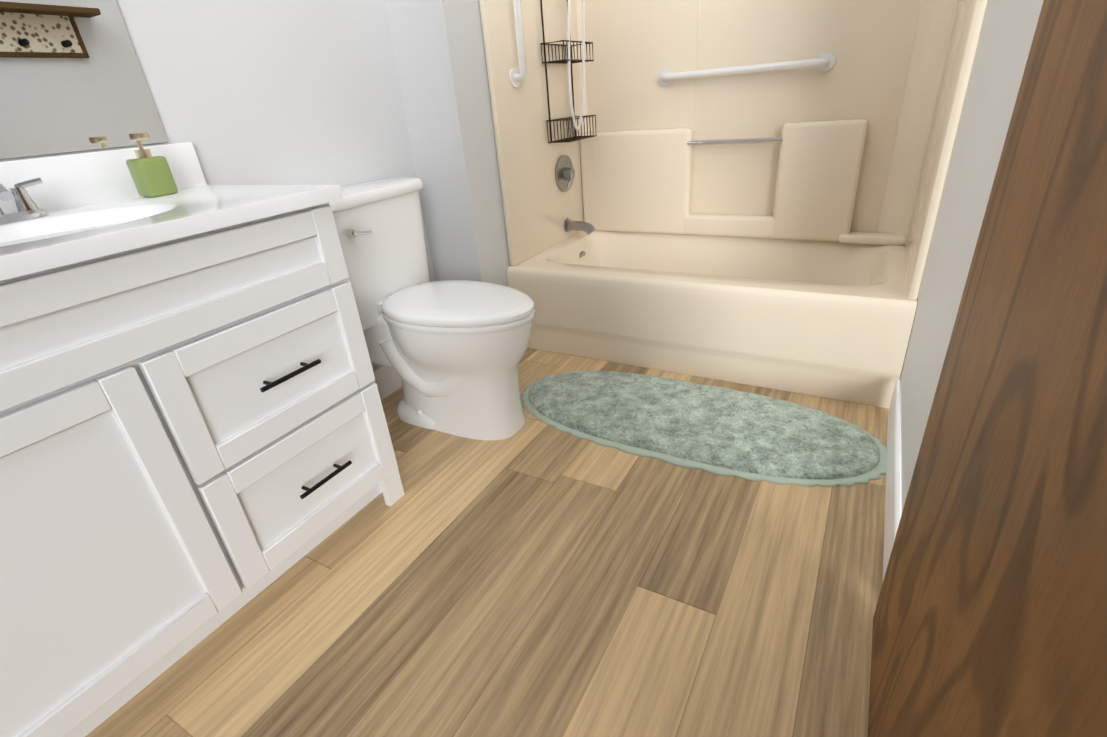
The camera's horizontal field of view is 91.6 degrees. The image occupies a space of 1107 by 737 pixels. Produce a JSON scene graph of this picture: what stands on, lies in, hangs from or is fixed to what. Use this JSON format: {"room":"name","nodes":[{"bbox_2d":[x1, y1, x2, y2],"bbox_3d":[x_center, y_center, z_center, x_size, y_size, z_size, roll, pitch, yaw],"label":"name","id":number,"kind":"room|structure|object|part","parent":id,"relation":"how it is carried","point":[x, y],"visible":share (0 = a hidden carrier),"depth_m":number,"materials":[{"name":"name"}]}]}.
{"room":"bathroom","nodes":[
{"label":"bathroom","id":0,"kind":"room"},
{"bbox_2d":[0,0,435,369],"bbox_3d":[-1.040,-0.840,1.414,0.120,2.500,3.855,10,31,28],"label":"wall","id":1,"kind":"structure","parent":0,"point":[275,92],"depth_m":1.65,"materials":[{"name":"grey paint"}]},
{"bbox_2d":[0,0,167,158],"bbox_3d":[-1.286,-0.913,0.789,0.010,1.170,0.946,10,31,28],"label":"wall mirror","id":2,"kind":"object","parent":1,"relation":"attached to","point":[72,78],"visible":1,"depth_m":1.22,"materials":[{"name":"clear glass"}]},
{"bbox_2d":[384,0,510,285],"bbox_3d":[-0.237,-1.368,2.320,0.260,2.500,1.000,10,31,28],"label":"wall","id":3,"kind":"structure","parent":0,"point":[439,54],"depth_m":2.08,"materials":[{"name":"grey paint"}]},
{"bbox_2d":[373,366,900,583],"bbox_3d":[0.121,0.164,1.851,1.810,0.137,1.027,10,31,28],"label":"baseboard","id":4,"kind":"structure","parent":3,"relation":"attached to","point":[388,380],"depth_m":1.50,"materials":[{"name":"white wood"}]},
{"bbox_2d":[86,348,888,736],"bbox_3d":[-0.101,0.453,1.537,2.050,0.060,3.855,10,31,28],"label":"floor","id":5,"kind":"structure","parent":0,"point":[534,578],"depth_m":1.25,"materials":[{"name":"brown wood"}]},
{"bbox_2d":[0,142,404,736],"bbox_3d":[-0.989,0.146,1.095,0.576,1.025,1.197,10,31,28],"label":"bathroom vanity","id":6,"kind":"object","parent":5,"relation":"on","point":[196,446],"visible":1,"depth_m":1.05,"materials":[{"name":"white paint"}]},
{"bbox_2d":[0,177,49,233],"bbox_3d":[-1.096,-0.326,1.058,0.151,0.085,0.194,10,31,28],"label":"faucet","id":7,"kind":"object","parent":6,"relation":"on","point":[26,214],"depth_m":1.11,"materials":[{"name":"silver metal"}]},
{"bbox_2d":[126,132,177,196],"bbox_3d":[-0.980,-0.493,1.304,0.073,0.142,0.066,10,31,28],"label":"soap dispenser","id":8,"kind":"object","parent":6,"relation":"on","point":[151,176],"visible":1,"depth_m":1.29,"materials":[{"name":"green glass"}]},
{"bbox_2d":[329,178,534,440],"bbox_3d":[-0.400,-0.196,1.880,0.756,0.835,0.476,10,31,28],"label":"toilet","id":9,"kind":"object","parent":5,"relation":"on","point":[451,352],"visible":0.94,"depth_m":1.82,"materials":[{"name":"white ceramic"}]},
{"bbox_2d":[521,371,886,486],"bbox_3d":[0.454,0.164,1.913,1.293,0.030,0.538,10,31,28],"label":"bath rug","id":10,"kind":"object","parent":5,"relation":"on","point":[723,431],"visible":0.98,"depth_m":1.81,"materials":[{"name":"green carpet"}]},
{"bbox_2d":[479,0,987,407],"bbox_3d":[0.618,-0.981,2.106,1.546,1.870,0.818,10,31,28],"label":"bathtub","id":11,"kind":"object","parent":5,"relation":"on","point":[748,192],"visible":1,"depth_m":2.28,"materials":[{"name":"beige plastic"}]},
{"bbox_3d":[-0.153,-1.398,2.059,0.059,0.574,0.072,10,31,28],"label":"grab rail","id":12,"kind":"part","parent":11,"relation":"part of","materials":[{"name":"white plastic"}]},
{"bbox_3d":[0.790,-1.270,2.294,0.732,0.072,0.060,10,31,28],"label":"grab rail","id":13,"kind":"part","parent":11,"relation":"part of","materials":[{"name":"white plastic"}]},
{"bbox_2d":[899,0,1043,514],"bbox_3d":[0.637,-0.532,0.510,0.120,2.500,3.855,10,31,28],"label":"wall","id":14,"kind":"structure","parent":0,"point":[1004,45],"depth_m":1.19,"materials":[{"name":"grey paint"}]},
{"bbox_2d":[868,0,1106,736],"bbox_3d":[0.325,-0.168,0.304,0.110,2.072,1.045,10,31,28],"label":"entry door","id":15,"kind":"structure","parent":14,"relation":"in","point":[990,617],"depth_m":0.48,"materials":[{"name":"brown wood"}]}
]}

